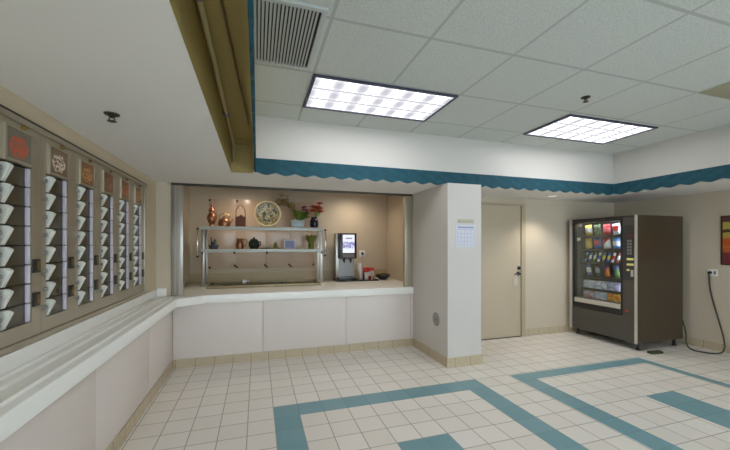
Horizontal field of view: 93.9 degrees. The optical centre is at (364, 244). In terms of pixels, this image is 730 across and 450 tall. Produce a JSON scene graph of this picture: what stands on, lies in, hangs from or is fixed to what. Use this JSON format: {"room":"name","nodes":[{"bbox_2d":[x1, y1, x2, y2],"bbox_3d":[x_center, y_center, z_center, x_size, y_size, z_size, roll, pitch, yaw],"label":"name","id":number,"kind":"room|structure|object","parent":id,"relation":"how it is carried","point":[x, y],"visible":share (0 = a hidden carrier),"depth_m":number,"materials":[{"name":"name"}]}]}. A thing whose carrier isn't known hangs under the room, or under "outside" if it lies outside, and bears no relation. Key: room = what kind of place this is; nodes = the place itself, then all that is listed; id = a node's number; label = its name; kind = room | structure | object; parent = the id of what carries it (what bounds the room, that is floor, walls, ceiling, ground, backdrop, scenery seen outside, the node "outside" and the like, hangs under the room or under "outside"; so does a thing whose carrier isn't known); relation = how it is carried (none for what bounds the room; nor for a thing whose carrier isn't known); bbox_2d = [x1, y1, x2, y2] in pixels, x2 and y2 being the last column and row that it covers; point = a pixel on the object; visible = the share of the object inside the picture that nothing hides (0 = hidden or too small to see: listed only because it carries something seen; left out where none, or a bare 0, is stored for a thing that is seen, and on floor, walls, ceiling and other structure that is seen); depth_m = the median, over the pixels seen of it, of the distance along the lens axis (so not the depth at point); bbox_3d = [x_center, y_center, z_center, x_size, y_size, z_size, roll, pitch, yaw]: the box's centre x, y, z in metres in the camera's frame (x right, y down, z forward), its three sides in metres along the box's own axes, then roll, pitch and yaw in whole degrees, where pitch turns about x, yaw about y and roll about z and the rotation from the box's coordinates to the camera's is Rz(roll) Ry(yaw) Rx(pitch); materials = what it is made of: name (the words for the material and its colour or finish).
{"room":"eatery","nodes":[
{"label":"eatery","id":0,"kind":"room"},
{"bbox_2d":[0,85,155,356],"bbox_3d":[-1.427,0.352,0.520,0.190,2.155,7.050,0,0,-18],"label":"wall","id":1,"kind":"structure","parent":0,"point":[8,99],"depth_m":2.52,"materials":[{"name":"beige paint"}]},
{"bbox_2d":[0,114,40,348],"bbox_3d":[-1.742,-0.061,1.645,0.164,1.062,0.347,0,0,-18],"label":"dispenser","id":2,"kind":"object","parent":1,"relation":"attached to","point":[20,181],"visible":1,"depth_m":1.68,"materials":[{"name":"metal"}]},
{"bbox_2d":[3,121,33,167],"bbox_3d":[-1.679,-0.480,1.657,0.010,0.169,0.210,0,0,-17],"label":"photo frame","id":3,"kind":"object","parent":2,"relation":"attached to","point":[18,142],"depth_m":1.65,"materials":[{"name":"metal"}]},
{"bbox_2d":[7,126,30,164],"bbox_3d":[-1.682,-0.480,1.656,0.004,0.145,0.186,0,0,-17],"label":"food photo","id":4,"kind":"object","parent":2,"relation":"attached to","point":[18,139],"depth_m":1.65},
{"bbox_2d":[41,135,73,331],"bbox_3d":[-1.847,-0.061,1.978,0.164,1.062,0.347,0,0,-18],"label":"dispenser","id":5,"kind":"object","parent":1,"relation":"attached to","point":[57,161],"visible":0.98,"depth_m":1.99,"materials":[{"name":"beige metal"}]},
{"bbox_2d":[48,143,69,179],"bbox_3d":[-1.784,-0.480,1.990,0.010,0.169,0.210,0,0,-17],"label":"photo frame","id":6,"kind":"object","parent":5,"relation":"attached to","point":[58,156],"depth_m":1.98,"materials":[{"name":"metal"}]},
{"bbox_2d":[51,147,67,177],"bbox_3d":[-1.787,-0.480,1.989,0.004,0.145,0.186,0,0,-17],"label":"food photo","id":7,"kind":"object","parent":5,"relation":"attached to","point":[59,156],"depth_m":1.99},
{"bbox_2d":[0,104,146,355],"bbox_3d":[-1.954,-0.061,2.499,0.036,1.117,2.178,0,0,-18],"label":"trim","id":8,"kind":"structure","parent":1,"relation":"attached to","point":[3,111],"depth_m":2.07,"materials":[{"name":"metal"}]},
{"bbox_2d":[0,288,165,374],"bbox_3d":[-1.288,0.547,0.573,0.106,0.094,7.028,0,0,-17],"label":"backsplash","id":9,"kind":"structure","parent":1,"relation":"attached to","point":[18,357],"depth_m":2.04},
{"bbox_2d":[74,152,98,318],"bbox_3d":[-1.952,-0.061,2.311,0.164,1.062,0.347,0,0,-18],"label":"dispenser","id":10,"kind":"object","parent":1,"relation":"attached to","point":[86,171],"visible":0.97,"depth_m":2.33,"materials":[{"name":"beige metal"}]},
{"bbox_2d":[79,158,95,188],"bbox_3d":[-1.889,-0.480,2.322,0.010,0.169,0.210,0,0,-17],"label":"photo frame","id":11,"kind":"object","parent":10,"relation":"attached to","point":[87,168],"depth_m":2.32,"materials":[{"name":"metal"}]},
{"bbox_2d":[82,161,93,186],"bbox_3d":[-1.892,-0.480,2.322,0.004,0.145,0.186,0,0,-17],"label":"food photo","id":12,"kind":"object","parent":10,"relation":"attached to","point":[87,166],"depth_m":2.32},
{"bbox_2d":[99,164,117,308],"bbox_3d":[-2.057,-0.061,2.643,0.164,1.062,0.347,0,0,-18],"label":"dispenser","id":13,"kind":"object","parent":1,"relation":"attached to","point":[108,256],"visible":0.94,"depth_m":2.67,"materials":[{"name":"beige metal"}]},
{"bbox_2d":[102,170,114,195],"bbox_3d":[-1.994,-0.480,2.655,0.010,0.169,0.210,0,0,-17],"label":"photo frame","id":14,"kind":"object","parent":13,"relation":"attached to","point":[108,176],"depth_m":2.65,"materials":[{"name":"metal"}]},
{"bbox_2d":[105,172,113,193],"bbox_3d":[-1.997,-0.480,2.655,0.004,0.145,0.186,0,0,-17],"label":"food photo","id":15,"kind":"object","parent":13,"relation":"attached to","point":[109,176],"depth_m":2.67},
{"bbox_2d":[117,174,131,301],"bbox_3d":[-2.162,-0.061,2.976,0.164,1.062,0.347,0,0,-18],"label":"dispenser","id":16,"kind":"object","parent":1,"relation":"attached to","point":[124,185],"visible":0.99,"depth_m":2.99,"materials":[{"name":"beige metal"}]},
{"bbox_2d":[120,178,129,200],"bbox_3d":[-2.099,-0.480,2.988,0.010,0.169,0.210,0,0,-17],"label":"photo frame","id":17,"kind":"object","parent":16,"relation":"attached to","point":[124,182],"depth_m":2.97,"materials":[{"name":"metal"}]},
{"bbox_2d":[122,181,128,198],"bbox_3d":[-2.102,-0.480,2.987,0.004,0.145,0.186,0,0,-17],"label":"food photo","id":18,"kind":"object","parent":16,"relation":"attached to","point":[125,184],"depth_m":2.99},
{"bbox_2d":[132,181,143,295],"bbox_3d":[-2.267,-0.061,3.309,0.164,1.062,0.347,0,0,-18],"label":"dispenser","id":19,"kind":"object","parent":1,"relation":"attached to","point":[137,190],"visible":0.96,"depth_m":3.34,"materials":[{"name":"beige metal"}]},
{"bbox_2d":[134,185,142,205],"bbox_3d":[-2.204,-0.480,3.321,0.010,0.169,0.210,0,0,-17],"label":"photo frame","id":20,"kind":"object","parent":19,"relation":"attached to","point":[138,189],"depth_m":3.32,"materials":[{"name":"metal"}]},
{"bbox_2d":[136,187,141,203],"bbox_3d":[-2.207,-0.480,3.320,0.004,0.145,0.186,0,0,-17],"label":"food photo","id":21,"kind":"object","parent":19,"relation":"attached to","point":[138,189],"depth_m":3.32},
{"bbox_2d":[0,0,230,171],"bbox_3d":[-0.895,-1.097,0.263,1.050,0.745,6.240,0,0,-18],"label":"soffit","id":22,"kind":"structure","parent":0,"point":[147,63],"depth_m":1.49,"materials":[{"name":"white paint"}]},
{"bbox_2d":[103,111,119,122],"bbox_3d":[-1.400,-0.704,1.886,0.076,0.046,0.076,0,0,-18],"label":"sprinkler","id":23,"kind":"object","parent":22,"relation":"attached to","point":[113,115],"visible":1,"depth_m":1.88,"materials":[{"name":"metal"}]},
{"bbox_2d":[195,0,253,172],"bbox_3d":[-0.290,-1.062,0.454,0.220,0.675,6.240,0,0,-18],"label":"ceiling beam","id":24,"kind":"structure","parent":0,"point":[236,11],"depth_m":1.93,"materials":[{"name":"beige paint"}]},
{"bbox_2d":[196,0,248,161],"bbox_3d":[-0.303,-0.918,0.441,0.185,0.216,6.123,0,0,-18],"label":"conduit pipe","id":25,"kind":"object","parent":24,"relation":"attached to","point":[201,6],"visible":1,"depth_m":1.83,"materials":[{"name":"brown metal"}]},
{"bbox_2d":[156,182,410,365],"bbox_3d":[-0.970,0.352,4.428,3.414,2.155,0.130,0,0,-18],"label":"wall","id":26,"kind":"structure","parent":0,"point":[163,189],"depth_m":3.93,"materials":[{"name":"beige paint"}]},
{"bbox_2d":[171,185,183,295],"bbox_3d":[-2.194,-0.050,3.990,0.125,1.288,0.070,0,0,-18],"label":"door frame","id":27,"kind":"structure","parent":26,"relation":"attached to","point":[177,191],"depth_m":3.96,"materials":[{"name":"metal"}]},
{"bbox_2d":[169,183,411,195],"bbox_3d":[-0.812,-0.710,4.423,3.112,0.030,0.025,0,0,-18],"label":"trim","id":28,"kind":"structure","parent":26,"relation":"attached to","point":[181,184],"depth_m":4.35,"materials":[{"name":"metal"}]},
{"bbox_2d":[174,338,412,368],"bbox_3d":[-0.762,1.380,4.398,3.037,0.100,0.012,0,0,-18],"label":"baseboard","id":29,"kind":"structure","parent":26,"relation":"attached to","point":[247,357],"depth_m":4.32,"materials":[{"name":"beige tile"}]},
{"bbox_2d":[403,196,412,286],"bbox_3d":[0.613,-0.050,4.875,0.122,1.288,0.070,0,0,-18],"label":"door frame","id":30,"kind":"structure","parent":26,"relation":"attached to","point":[407,200],"depth_m":4.84,"materials":[{"name":"metal"}]},
{"bbox_2d":[184,186,403,286],"bbox_3d":[-0.976,0.250,5.207,3.470,2.360,1.380,0,0,-18],"label":"wall niche","id":31,"kind":"object","parent":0,"point":[377,220],"visible":0.11,"depth_m":5.91,"materials":[{"name":"paint"}]},
{"bbox_2d":[209,199,235,268],"bbox_3d":[-2.259,-0.175,5.407,0.407,1.110,0.026,0,0,-18],"label":"panel","id":32,"kind":"object","parent":31,"relation":"attached to","point":[226,239],"visible":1,"depth_m":5.41,"materials":[{"name":"glass"}]},
{"bbox_2d":[236,200,265,268],"bbox_3d":[-1.848,-0.175,5.537,0.465,1.110,0.026,0,0,-18],"label":"panel","id":33,"kind":"object","parent":31,"relation":"attached to","point":[244,260],"visible":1,"depth_m":5.53,"materials":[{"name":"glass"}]},
{"bbox_2d":[266,201,289,267],"bbox_3d":[-1.443,-0.175,5.664,0.395,1.110,0.026,0,0,-18],"label":"panel","id":34,"kind":"object","parent":31,"relation":"attached to","point":[273,259],"visible":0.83,"depth_m":5.68,"materials":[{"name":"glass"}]},
{"bbox_2d":[290,202,313,267],"bbox_3d":[-1.063,-0.175,5.784,0.411,1.110,0.026,0,0,-18],"label":"panel","id":35,"kind":"object","parent":31,"relation":"attached to","point":[297,259],"visible":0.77,"depth_m":5.79,"materials":[{"name":"metal"}]},
{"bbox_2d":[359,250,364,256],"bbox_3d":[-0.045,0.155,6.094,0.110,0.120,0.047,0,0,-18],"label":"power outlet","id":36,"kind":"object","parent":31,"relation":"attached to","point":[361,252],"visible":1,"depth_m":6.11,"materials":[{"name":"white plastic"}]},
{"bbox_2d":[131,116,612,200],"bbox_3d":[0.497,-1.097,4.461,6.230,0.745,0.930,0,0,-18],"label":"soffit","id":37,"kind":"structure","parent":0,"point":[276,138],"depth_m":4.01,"materials":[{"name":"white paint"}]},
{"bbox_2d":[247,0,729,194],"bbox_3d":[2.177,-0.800,1.242,4.958,0.164,6.219,0,0,-18],"label":"fabric valance","id":38,"kind":"object","parent":37,"relation":"attached to","point":[264,166],"visible":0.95,"depth_m":3.97,"materials":[{"name":"teal fabric"}]},
{"bbox_2d":[106,330,729,449],"bbox_3d":[1.996,1.470,1.652,7.400,0.080,7.150,0,0,-18],"label":"floor","id":39,"kind":"structure","parent":0,"point":[586,390],"depth_m":3.10,"materials":[{"name":"tile"}]},
{"bbox_2d":[0,269,413,449],"bbox_3d":[0.061,0.885,1.733,3.377,0.890,8.428,0,0,-18],"label":"counter","id":40,"kind":"object","parent":39,"relation":"on","point":[75,387],"depth_m":3.31,"materials":[{"name":"laminate"}]},
{"bbox_2d":[107,360,173,449],"bbox_3d":[-1.161,1.380,0.593,0.012,0.100,7.030,0,0,-18],"label":"baseboard","id":41,"kind":"structure","parent":40,"relation":"attached to","point":[128,427],"depth_m":2.80,"materials":[{"name":"beige tile"}]},
{"bbox_2d":[196,226,325,286],"bbox_3d":[-1.542,0.162,5.241,1.842,0.864,0.456,0,0,-18],"label":"display stand","id":42,"kind":"object","parent":40,"relation":"on","point":[204,250],"visible":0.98,"depth_m":5.10,"materials":[{"name":"metal"}]},
{"bbox_2d":[207,203,216,225],"bbox_3d":[-2.260,-0.441,5.023,0.130,0.360,0.129,0,0,15],"label":"urn","id":43,"kind":"object","parent":42,"relation":"on","point":[211,217],"visible":0.87,"depth_m":4.99,"materials":[{"name":"gold metal"}]},
{"bbox_2d":[209,237,218,248],"bbox_3d":[-2.229,-0.028,5.033,0.141,0.188,0.060,0,0,-18],"label":"boat","id":44,"kind":"object","parent":42,"relation":"on","point":[213,245],"visible":0.86,"depth_m":5.01,"materials":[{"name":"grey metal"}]},
{"bbox_2d":[218,213,232,225],"bbox_3d":[-2.091,-0.371,5.079,0.176,0.220,0.184,0,0,30],"label":"copper kettle","id":45,"kind":"object","parent":42,"relation":"on","point":[224,221],"visible":0.88,"depth_m":5.02,"materials":[{"name":"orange metal"}]},
{"bbox_2d":[235,205,245,226],"bbox_3d":[-1.876,-0.436,5.144,0.145,0.350,0.100,0,0,-18],"label":"wicker basket","id":46,"kind":"object","parent":42,"relation":"on","point":[240,220],"visible":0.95,"depth_m":5.10,"materials":[{"name":"brown wicker"}]},
{"bbox_2d":[236,238,246,248],"bbox_3d":[-1.870,-0.015,5.136,0.158,0.165,0.119,0,0,13],"label":"jug","id":47,"kind":"object","parent":42,"relation":"on","point":[239,244],"visible":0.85,"depth_m":5.10,"materials":[{"name":"gold metal"}]},
{"bbox_2d":[248,237,260,248],"bbox_3d":[-1.683,-0.028,5.197,0.186,0.190,0.164,0,0,28],"label":"teapot","id":48,"kind":"object","parent":42,"relation":"on","point":[254,243],"visible":0.84,"depth_m":5.14,"materials":[{"name":"ceramic"}]},
{"bbox_2d":[254,201,280,226],"bbox_3d":[-1.505,-0.475,5.281,0.404,0.426,0.170,0,0,-18],"label":"decorative plate","id":49,"kind":"object","parent":42,"relation":"on","point":[266,213],"visible":0.94,"depth_m":5.29,"materials":[{"name":"ceramic"}]},
{"bbox_2d":[284,239,295,248],"bbox_3d":[-1.186,-0.011,5.375,0.180,0.152,0.063,0,0,-18],"label":"picture frame","id":50,"kind":"object","parent":42,"relation":"on","point":[288,243],"visible":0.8,"depth_m":5.35,"materials":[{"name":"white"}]},
{"bbox_2d":[285,241,293,247],"bbox_3d":[-1.179,-0.012,5.353,0.140,0.110,0.017,0,0,-17],"label":"picture","id":51,"kind":"object","parent":50,"relation":"attached to","point":[288,244],"depth_m":5.35,"materials":[{"name":"blue"}]},
{"bbox_2d":[274,193,310,226],"bbox_3d":[-1.133,-0.541,5.394,0.648,0.557,0.356,0,0,-18],"label":"potted plant","id":52,"kind":"object","parent":42,"relation":"on","point":[299,222],"visible":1,"depth_m":5.37,"materials":[{"name":"green plant"}]},
{"bbox_2d":[304,234,319,248],"bbox_3d":[-0.851,-0.058,5.454,0.230,0.251,0.202,0,0,19],"label":"potted fern","id":53,"kind":"object","parent":42,"relation":"on","point":[311,239],"visible":0.98,"depth_m":5.42,"materials":[{"name":"green plant"}]},
{"bbox_2d":[301,202,323,227],"bbox_3d":[-0.833,-0.482,5.459,0.396,0.442,0.205,0,0,-18],"label":"flower vase","id":54,"kind":"object","parent":42,"relation":"on","point":[314,222],"visible":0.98,"depth_m":5.43,"materials":[{"name":"blue glass"}]},
{"bbox_2d":[206,279,320,288],"bbox_3d":[-1.485,0.578,5.110,1.560,0.032,0.600,0,0,-18],"label":"well","id":55,"kind":"object","parent":40,"relation":"on","point":[302,282],"visible":1,"depth_m":5.08,"materials":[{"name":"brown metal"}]},
{"bbox_2d":[190,269,386,282],"bbox_3d":[-1.151,0.517,5.762,3.266,0.154,0.013,0,0,-17],"label":"backsplash","id":56,"kind":"structure","parent":40,"relation":"on","point":[327,274],"depth_m":5.61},
{"bbox_2d":[333,278,378,281],"bbox_3d":[-0.162,0.586,5.768,0.700,0.018,0.400,0,0,-18],"label":"drip tray","id":57,"kind":"object","parent":40,"relation":"on","point":[374,279],"visible":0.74,"depth_m":5.62,"materials":[{"name":"black plastic"}]},
{"bbox_2d":[334,233,356,280],"bbox_3d":[-0.335,0.196,5.758,0.325,0.780,0.305,0,0,-18],"label":"coffee machine","id":58,"kind":"object","parent":57,"relation":"on","point":[345,244],"visible":1,"depth_m":5.67,"materials":[{"name":"metal"}]},
{"bbox_2d":[362,267,367,278],"bbox_3d":[0.001,0.480,5.851,0.080,0.210,0.100,0,0,-18],"label":"box","id":59,"kind":"object","parent":57,"relation":"on","point":[364,269],"visible":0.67,"depth_m":5.80,"materials":[{"name":"red cardboard"}]},
{"bbox_2d":[364,272,368,279],"bbox_3d":[0.025,0.523,5.723,0.086,0.125,0.086,0,0,-18],"label":"paper cup","id":60,"kind":"object","parent":57,"relation":"on","point":[366,274],"visible":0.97,"depth_m":5.70,"materials":[{"name":"white paper"}]},
{"bbox_2d":[368,267,373,278],"bbox_3d":[0.097,0.485,5.861,0.090,0.200,0.100,0,0,-18],"label":"box","id":61,"kind":"object","parent":57,"relation":"on","point":[369,268],"visible":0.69,"depth_m":5.82,"materials":[{"name":"cardboard"}]},
{"bbox_2d":[375,274,390,279],"bbox_3d":[0.308,0.552,5.874,0.270,0.085,0.270,0,0,-18],"label":"bowl","id":62,"kind":"object","parent":40,"relation":"on","point":[381,277],"visible":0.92,"depth_m":5.79,"materials":[{"name":"grey metal"}]},
{"bbox_2d":[570,214,682,350],"bbox_3d":[3.911,0.510,5.187,0.910,1.839,1.038,0,0,-18],"label":"vending machine","id":63,"kind":"object","parent":39,"relation":"on","point":[649,308],"visible":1,"depth_m":4.75,"materials":[{"name":"brown paint"}]},
{"bbox_2d":[585,238,591,248],"bbox_3d":[3.538,-0.026,5.391,0.070,0.170,0.126,0,0,-18],"label":"snack bag","id":64,"kind":"object","parent":63,"relation":"on","point":[588,241],"visible":0.97,"depth_m":5.37,"materials":[{"name":"yellow plastic"}]},
{"bbox_2d":[585,225,592,235],"bbox_3d":[3.538,-0.232,5.391,0.070,0.175,0.133,0,0,-18],"label":"snack bag","id":65,"kind":"object","parent":63,"relation":"in","point":[588,228],"visible":1,"depth_m":5.36,"materials":[{"name":"yellow plastic"}]},
{"bbox_2d":[586,263,591,275],"bbox_3d":[3.538,0.386,5.391,0.050,0.200,0.108,0,0,-18],"label":"snack bag","id":66,"kind":"object","parent":63,"relation":"in","point":[588,266],"visible":0.97,"depth_m":5.37,"materials":[{"name":"white plastic"}]},
{"bbox_2d":[584,290,594,298],"bbox_3d":[3.559,0.772,5.372,0.090,0.114,0.185,0,0,-18],"label":"pack","id":67,"kind":"object","parent":63,"relation":"on","point":[587,293],"visible":0.82,"depth_m":5.35},
{"bbox_2d":[584,279,597,287],"bbox_3d":[3.559,0.612,5.372,0.090,0.124,0.185,0,0,-18],"label":"pack","id":68,"kind":"object","parent":63,"relation":"in","point":[588,283],"visible":0.88,"depth_m":5.35},
{"bbox_2d":[593,224,601,235],"bbox_3d":[3.582,-0.232,5.251,0.070,0.179,0.138,0,0,-18],"label":"snack bag","id":69,"kind":"object","parent":63,"relation":"in","point":[597,228],"visible":1,"depth_m":5.22,"materials":[{"name":"green plastic"}]},
{"bbox_2d":[595,264,599,275],"bbox_3d":[3.582,0.386,5.251,0.050,0.195,0.093,0,0,-18],"label":"snack bag","id":70,"kind":"object","parent":63,"relation":"in","point":[597,266],"visible":0.98,"depth_m":5.23,"materials":[{"name":"grey plastic"}]},
{"bbox_2d":[594,238,601,248],"bbox_3d":[3.582,-0.027,5.251,0.070,0.174,0.131,0,0,-18],"label":"snack bag","id":71,"kind":"object","parent":63,"relation":"on","point":[597,241],"visible":1,"depth_m":5.22,"materials":[{"name":"blue plastic"}]},
{"bbox_2d":[595,281,608,289],"bbox_3d":[3.618,0.612,5.186,0.090,0.124,0.185,0,0,-18],"label":"pack","id":72,"kind":"object","parent":63,"relation":"in","point":[598,284],"visible":0.84,"depth_m":5.16},
{"bbox_2d":[595,291,608,299],"bbox_3d":[3.618,0.772,5.186,0.090,0.114,0.185,0,0,-18],"label":"pack","id":73,"kind":"object","parent":63,"relation":"on","point":[601,295],"visible":0.86,"depth_m":5.16},
{"bbox_2d":[592,275,619,278],"bbox_3d":[3.759,0.503,5.188,0.390,0.012,0.725,0,0,-17],"label":"shelf","id":74,"kind":"object","parent":63,"relation":"attached to","point":[593,276],"depth_m":5.22,"materials":[{"name":"metal"}]},
{"bbox_2d":[602,237,610,248],"bbox_3d":[3.626,-0.027,5.112,0.070,0.181,0.141,0,0,-18],"label":"snack bag","id":75,"kind":"object","parent":63,"relation":"on","point":[606,241],"visible":1,"depth_m":5.08,"materials":[{"name":"white plastic"}]},
{"bbox_2d":[603,224,610,234],"bbox_3d":[3.626,-0.232,5.112,0.070,0.168,0.122,0,0,-18],"label":"snack bag","id":76,"kind":"object","parent":63,"relation":"in","point":[606,227],"visible":0.99,"depth_m":5.08,"materials":[{"name":"red plastic"}]},
{"bbox_2d":[604,264,609,276],"bbox_3d":[3.626,0.386,5.112,0.050,0.200,0.107,0,0,-18],"label":"snack bag","id":77,"kind":"object","parent":63,"relation":"in","point":[606,267],"visible":0.98,"depth_m":5.09,"materials":[{"name":"orange plastic"}]},
{"bbox_2d":[607,282,619,291],"bbox_3d":[3.677,0.612,5.000,0.090,0.124,0.185,0,0,-18],"label":"pack","id":78,"kind":"object","parent":63,"relation":"in","point":[612,286],"visible":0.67,"depth_m":4.99},
{"bbox_2d":[607,293,619,301],"bbox_3d":[3.677,0.772,5.000,0.090,0.114,0.185,0,0,-18],"label":"pack","id":79,"kind":"object","parent":63,"relation":"on","point":[614,297],"visible":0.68,"depth_m":4.99},
{"bbox_2d":[611,253,616,262],"bbox_3d":[3.649,0.185,5.003,0.025,0.156,0.084,0,0,-18],"label":"bar","id":80,"kind":"object","parent":63,"relation":"in","point":[614,254],"visible":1,"depth_m":5.00,"materials":[{"name":"plastic"}]},
{"bbox_2d":[612,223,619,234],"bbox_3d":[3.670,-0.232,4.973,0.070,0.180,0.141,0,0,-18],"label":"snack bag","id":81,"kind":"object","parent":63,"relation":"in","point":[616,227],"visible":0.8,"depth_m":4.95,"materials":[{"name":"plastic"}]},
{"bbox_2d":[612,237,619,248],"bbox_3d":[3.670,-0.026,4.973,0.070,0.171,0.127,0,0,-18],"label":"snack bag","id":82,"kind":"object","parent":63,"relation":"on","point":[616,241],"visible":0.82,"depth_m":4.95,"materials":[{"name":"blue plastic"}]},
{"bbox_2d":[613,265,619,277],"bbox_3d":[3.670,0.386,4.972,0.050,0.199,0.106,0,0,-18],"label":"snack bag","id":83,"kind":"object","parent":63,"relation":"in","point":[616,267],"visible":0.98,"depth_m":4.95,"materials":[{"name":"green plastic"}]},
{"bbox_2d":[647,350,662,353],"bbox_3d":[3.833,1.415,4.504,0.180,0.030,0.065,0,0,-9],"label":"wedge","id":84,"kind":"object","parent":39,"relation":"on","point":[650,351],"visible":1,"depth_m":4.48,"materials":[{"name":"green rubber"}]},
{"bbox_2d":[683,271,725,353],"bbox_3d":[4.550,0.893,4.719,0.321,1.073,0.594,0,0,-18],"label":"power cable","id":85,"kind":"object","parent":39,"relation":"on","point":[708,272],"visible":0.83,"depth_m":4.61,"materials":[{"name":"grey rubber"}]},
{"bbox_2d":[412,183,480,357],"bbox_3d":[1.020,0.352,4.558,0.458,2.155,1.080,0,0,-18],"label":"wall pillar","id":86,"kind":"structure","parent":0,"point":[446,276],"depth_m":4.08,"materials":[{"name":"beige paint"}]},
{"bbox_2d":[432,312,439,325],"bbox_3d":[0.874,0.920,4.228,0.018,0.170,0.170,0,0,-18],"label":"grille","id":87,"kind":"object","parent":86,"relation":"attached to","point":[436,320],"visible":1,"depth_m":4.21,"materials":[{"name":"grey metal"}]},
{"bbox_2d":[413,338,482,367],"bbox_3d":[1.046,1.374,4.475,0.482,0.112,0.930,0,0,-18],"label":"baseboard","id":88,"kind":"structure","parent":86,"relation":"attached to","point":[473,359],"depth_m":4.07,"materials":[{"name":"beige tile"}]},
{"bbox_2d":[456,225,475,246],"bbox_3d":[1.195,-0.106,4.044,0.268,0.263,0.006,0,0,-18],"label":"calendar","id":89,"kind":"object","parent":86,"relation":"attached to","point":[465,234],"visible":1,"depth_m":4.04,"materials":[{"name":"white paper"}]},
{"bbox_2d":[458,219,473,222],"bbox_3d":[1.195,-0.283,4.043,0.220,0.037,0.007,0,0,-18],"label":"name plate","id":90,"kind":"object","parent":86,"relation":"attached to","point":[459,220],"visible":1,"depth_m":4.04,"materials":[{"name":"white plastic"}]},
{"bbox_2d":[255,0,729,154],"bbox_3d":[2.187,-1.353,1.245,4.980,0.080,6.260,0,0,-18],"label":"ceiling","id":91,"kind":"structure","parent":0,"point":[514,68],"depth_m":2.48,"materials":[{"name":"tile"}]},
{"bbox_2d":[254,0,327,70],"bbox_3d":[-0.498,-1.304,2.155,0.403,0.018,0.690,0,0,-18],"label":"ceiling vent","id":92,"kind":"object","parent":91,"relation":"in","point":[287,33],"visible":0.89,"depth_m":2.08,"materials":[{"name":"grey metal"}]},
{"bbox_2d":[303,73,457,121],"bbox_3d":[0.117,-1.305,3.104,1.270,0.016,0.640,0,0,-18],"label":"recessed light","id":93,"kind":"object","parent":91,"relation":"in","point":[325,92],"visible":1,"depth_m":3.05,"materials":[{"name":"white plastic"}]},
{"bbox_2d":[581,95,590,102],"bbox_3d":[1.960,-1.292,3.030,0.076,0.046,0.076,0,0,-18],"label":"sprinkler","id":94,"kind":"object","parent":91,"relation":"attached to","point":[584,98],"visible":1,"depth_m":3.02,"materials":[{"name":"metal"}]},
{"bbox_2d":[523,114,657,143],"bbox_3d":[2.562,-1.305,3.906,1.265,0.016,0.640,0,0,-18],"label":"recessed light","id":95,"kind":"object","parent":91,"relation":"in","point":[571,127],"visible":1,"depth_m":3.85,"materials":[{"name":"white plastic"}]},
{"bbox_2d":[699,82,729,98],"bbox_3d":[3.260,-1.310,2.729,0.610,0.006,0.625,0,0,-18],"label":"ceiling panel","id":96,"kind":"object","parent":91,"relation":"attached to","point":[723,91],"visible":1,"depth_m":2.90,"materials":[{"name":"beige"}]},
{"bbox_2d":[481,197,613,328],"bbox_3d":[2.766,0.352,5.564,3.478,2.155,0.210,0,0,-18],"label":"wall","id":97,"kind":"structure","parent":0,"point":[547,221],"depth_m":5.52,"materials":[{"name":"beige paint"}]},
{"bbox_2d":[481,202,525,340],"bbox_3d":[2.009,0.391,5.175,1.065,2.078,0.076,0,0,-18],"label":"door","id":98,"kind":"structure","parent":97,"relation":"in","point":[503,228],"depth_m":5.23,"materials":[{"name":"beige wood"}]},
{"bbox_2d":[526,325,582,335],"bbox_3d":[2.748,1.375,5.442,3.346,0.110,0.012,0,0,-18],"label":"baseboard","id":99,"kind":"structure","parent":97,"relation":"attached to","point":[562,328],"depth_m":5.51,"materials":[{"name":"beige tile"}]},
{"bbox_2d":[575,125,729,202],"bbox_3d":[4.964,-1.097,2.598,1.170,0.745,7.170,0,0,-18],"label":"soffit","id":100,"kind":"structure","parent":0,"point":[710,148],"depth_m":4.32,"materials":[{"name":"white paint"}]},
{"bbox_2d":[614,190,729,344],"bbox_3d":[5.471,0.352,2.653,0.170,2.155,6.970,0,0,-18],"label":"wall","id":101,"kind":"structure","parent":0,"point":[701,213],"depth_m":4.79,"materials":[{"name":"beige paint"}]},
{"bbox_2d":[676,335,729,353],"bbox_3d":[5.386,1.375,2.620,0.012,0.110,6.958,0,0,-18],"label":"baseboard","id":102,"kind":"structure","parent":101,"relation":"attached to","point":[702,343],"depth_m":4.72,"materials":[{"name":"beige tile"}]},
{"bbox_2d":[708,269,717,275],"bbox_3d":[4.745,0.378,4.652,0.010,0.095,0.110,0,0,-18],"label":"power outlet","id":103,"kind":"object","parent":101,"relation":"attached to","point":[714,271],"visible":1,"depth_m":4.63,"materials":[{"name":"white plastic"}]},
{"bbox_2d":[721,215,729,264],"bbox_3d":[4.858,-0.062,4.268,0.026,0.655,0.620,0,0,-18],"label":"framed picture","id":104,"kind":"object","parent":101,"relation":"attached to","point":[725,220],"visible":1,"depth_m":4.51,"materials":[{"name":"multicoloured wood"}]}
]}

